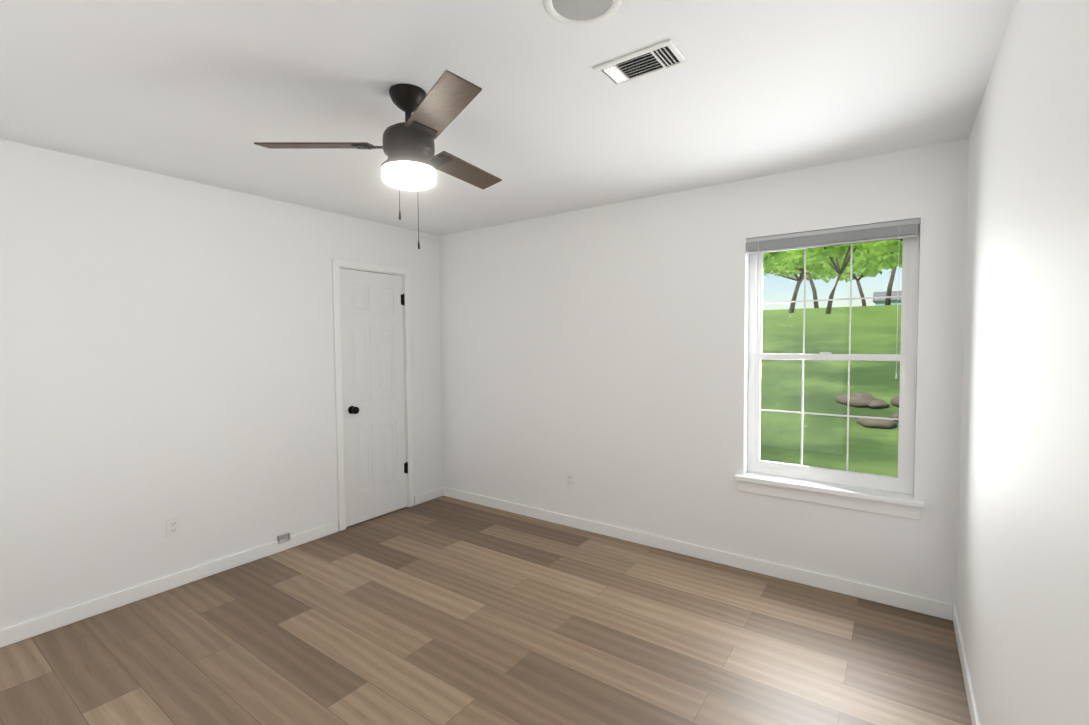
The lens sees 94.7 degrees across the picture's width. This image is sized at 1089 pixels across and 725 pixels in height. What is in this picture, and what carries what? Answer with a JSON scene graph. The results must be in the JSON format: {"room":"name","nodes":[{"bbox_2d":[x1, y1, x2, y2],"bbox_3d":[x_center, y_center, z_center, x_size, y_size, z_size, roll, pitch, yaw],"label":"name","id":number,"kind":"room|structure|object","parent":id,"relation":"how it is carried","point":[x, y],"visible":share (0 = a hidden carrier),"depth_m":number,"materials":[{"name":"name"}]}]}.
{"room":"empty bedroom","nodes":[
{"label":"empty bedroom","id":0,"kind":"room"},
{"bbox_2d":[0,139,442,629],"bbox_3d":[-2.136,0.116,3.205,0.150,2.440,4.113,1,3,35],"label":"wall","id":1,"kind":"structure","parent":0,"point":[166,347],"depth_m":2.93,"materials":[{"name":"white paint"}]},
{"bbox_2d":[166,516,180,537],"bbox_3d":[-2.211,0.980,2.989,0.009,0.115,0.070,1,3,35],"label":"electrical outlet","id":2,"kind":"object","parent":1,"relation":"attached to","point":[173,527],"visible":1,"depth_m":2.98,"materials":[{"name":"white plastic"}]},
{"bbox_2d":[0,487,443,647],"bbox_3d":[-2.060,1.294,3.208,0.013,0.085,3.813,1,3,35],"label":"baseboard","id":3,"kind":"structure","parent":1,"relation":"attached to","point":[38,626],"depth_m":2.92,"materials":[{"name":"paint"}]},
{"bbox_2d":[277,532,290,543],"bbox_3d":[-1.828,1.232,3.521,0.024,0.050,0.080,1,3,35],"label":"electrical outlet","id":4,"kind":"object","parent":1,"relation":"attached to","point":[285,537],"visible":1,"depth_m":3.52,"materials":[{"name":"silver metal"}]},
{"bbox_2d":[332,258,413,530],"bbox_3d":[-1.444,0.241,4.170,0.166,2.097,0.730,1,3,35],"label":"door frame","id":5,"kind":"structure","parent":1,"relation":"attached to","point":[337,264],"depth_m":3.91,"materials":[{"name":"paint"}]},
{"bbox_2d":[340,268,407,526],"bbox_3d":[-1.371,0.272,4.133,0.104,2.020,0.621,1,3,35],"label":"closet door","id":6,"kind":"structure","parent":1,"relation":"in","point":[372,304],"depth_m":4.12,"materials":[{"name":"paint"}]},
{"bbox_2d":[0,496,971,724],"bbox_3d":[-1.053,1.436,1.381,4.075,0.060,5.935,1,3,35],"label":"floor","id":7,"kind":"structure","parent":0,"point":[443,610],"depth_m":2.41,"materials":[{"name":"wood"}]},
{"bbox_2d":[0,0,1015,235],"bbox_3d":[-1.073,-1.057,1.274,4.075,0.050,5.935,1,3,35],"label":"ceiling","id":8,"kind":"structure","parent":0,"point":[548,120],"depth_m":1.97,"materials":[{"name":"white paint"}]},
{"bbox_2d":[254,70,501,248],"bbox_3d":[-0.460,-0.763,2.057,1.051,0.613,0.970,1,3,35],"label":"ceiling fan","id":9,"kind":"object","parent":8,"relation":"attached to","point":[412,162],"visible":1,"depth_m":1.92,"materials":[{"name":"brown metal"}]},
{"bbox_2d":[544,0,621,25],"bbox_3d":[0.110,-1.045,1.452,0.226,0.007,0.226,1,3,35],"label":"round speaker","id":10,"kind":"object","parent":8,"relation":"attached to","point":[579,12],"visible":1,"depth_m":1.49},
{"bbox_2d":[593,39,687,87],"bbox_3d":[0.341,-1.060,1.794,0.295,0.011,0.168,1,3,35],"label":"ceiling vent","id":11,"kind":"object","parent":8,"relation":"in","point":[664,56],"visible":1,"depth_m":1.78,"materials":[{"name":"white plastic"}]},
{"bbox_2d":[439,138,968,604],"bbox_3d":[0.611,0.073,3.683,3.775,2.440,0.150,1,3,35],"label":"wall","id":12,"kind":"structure","parent":0,"point":[600,353],"depth_m":3.39,"materials":[{"name":"white paint"}]},
{"bbox_2d":[566,472,573,486],"bbox_3d":[0.196,0.916,3.921,0.070,0.115,0.009,1,3,35],"label":"electrical outlet","id":13,"kind":"object","parent":12,"relation":"attached to","point":[569,479],"visible":1,"depth_m":3.92,"materials":[{"name":"white plastic"}]},
{"bbox_2d":[443,487,952,620],"bbox_3d":[0.574,1.253,3.667,3.749,0.085,0.013,1,3,35],"label":"baseboard","id":14,"kind":"structure","parent":12,"relation":"attached to","point":[935,608],"depth_m":3.20,"materials":[{"name":"paint"}]},
{"bbox_2d":[734,218,924,519],"bbox_3d":[1.631,0.029,2.924,0.955,1.582,0.199,1,3,35],"label":"window unit","id":15,"kind":"structure","parent":12,"relation":"in","point":[907,232],"depth_m":2.89,"materials":[{"name":"white plastic"}]},
{"bbox_2d":[956,0,1088,724],"bbox_3d":[0.537,0.223,0.191,0.150,2.440,5.935,1,3,35],"label":"wall","id":16,"kind":"structure","parent":0,"point":[1022,601],"depth_m":1.22,"materials":[{"name":"white paint"}]},
{"bbox_2d":[953,604,980,724],"bbox_3d":[1.007,1.362,1.031,0.013,0.085,3.813,1,3,35],"label":"baseboard","id":17,"kind":"structure","parent":16,"relation":"attached to","point":[973,708],"depth_m":2.09,"materials":[{"name":"paint"}]},
{"label":"outside","id":18,"kind":"structure","parent":0,"visible":0},
{"bbox_2d":[760,305,900,476],"bbox_3d":[17.022,-1.211,30.019,60.000,3.598,61.850,1,3,35],"label":"lawn","id":19,"kind":"structure","parent":18,"point":[827,443],"depth_m":10.43,"materials":[{"name":"green plant"}]},
{"bbox_2d":[763,268,848,299],"bbox_3d":[16.391,-6.906,34.212,14.149,8.082,14.335,1,3,35],"label":"tree","id":20,"kind":"object","parent":19,"relation":"on","point":[798,279],"depth_m":34.63,"materials":[{"name":"green plant"}]},
{"bbox_2d":[764,243,865,264],"bbox_3d":[9.780,-5.932,24.878,11.542,7.614,13.131,1,3,35],"label":"tree","id":21,"kind":"object","parent":19,"relation":"on","point":[841,250],"depth_m":21.74,"materials":[{"name":"green plant"}]},
{"bbox_2d":[763,240,895,313],"bbox_3d":[13.242,-5.734,22.103,8.437,7.409,10.929,1,3,35],"label":"tree","id":22,"kind":"object","parent":19,"relation":"on","point":[818,265],"depth_m":22.75,"materials":[{"name":"green plant"}]},
{"bbox_2d":[763,254,898,307],"bbox_3d":[14.255,-6.570,26.916,11.865,7.772,9.449,1,3,35],"label":"tree","id":23,"kind":"object","parent":19,"relation":"on","point":[813,285],"depth_m":26.47,"materials":[{"name":"green plant"}]},
{"bbox_2d":[763,240,902,312],"bbox_3d":[12.661,-5.977,24.216,10.450,7.427,9.397,1,3,35],"label":"tree","id":24,"kind":"object","parent":19,"relation":"on","point":[778,260],"depth_m":23.70,"materials":[{"name":"green plant"}]},
{"bbox_2d":[807,266,889,305],"bbox_3d":[20.469,-6.812,33.136,12.769,8.000,12.340,1,3,35],"label":"tree","id":25,"kind":"object","parent":19,"relation":"on","point":[819,276],"depth_m":35.34,"materials":[{"name":"green plant"}]},
{"bbox_2d":[835,392,898,406],"bbox_3d":[5.929,0.702,9.010,0.742,0.270,1.289,-2,3,-40],"label":"rock","id":26,"kind":"object","parent":19,"relation":"on","point":[870,400],"depth_m":8.92,"materials":[{"name":"grey stone"}]},
{"bbox_2d":[846,240,902,259],"bbox_3d":[16.383,-6.004,20.897,12.866,7.694,11.507,1,3,35],"label":"tree","id":27,"kind":"object","parent":19,"relation":"on","point":[881,252],"depth_m":21.01,"materials":[{"name":"green plant"}]},
{"bbox_2d":[856,407,898,428],"bbox_3d":[5.568,0.894,7.989,1.109,0.271,0.576,-1,2,-4],"label":"rock","id":28,"kind":"object","parent":19,"relation":"on","point":[881,424],"depth_m":7.83,"materials":[{"name":"grey stone"}]},
{"bbox_2d":[870,245,900,304],"bbox_3d":[17.820,-6.533,25.421,11.112,7.811,12.107,1,3,35],"label":"tree","id":29,"kind":"object","parent":19,"relation":"on","point":[890,286],"depth_m":25.58,"materials":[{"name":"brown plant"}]},
{"bbox_2d":[873,291,901,305],"bbox_3d":[31.271,-4.779,44.796,3.200,3.200,3.400,1,3,35],"label":"shed","id":30,"kind":"object","parent":19,"relation":"on","point":[882,294],"depth_m":44.18,"materials":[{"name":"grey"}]}
]}

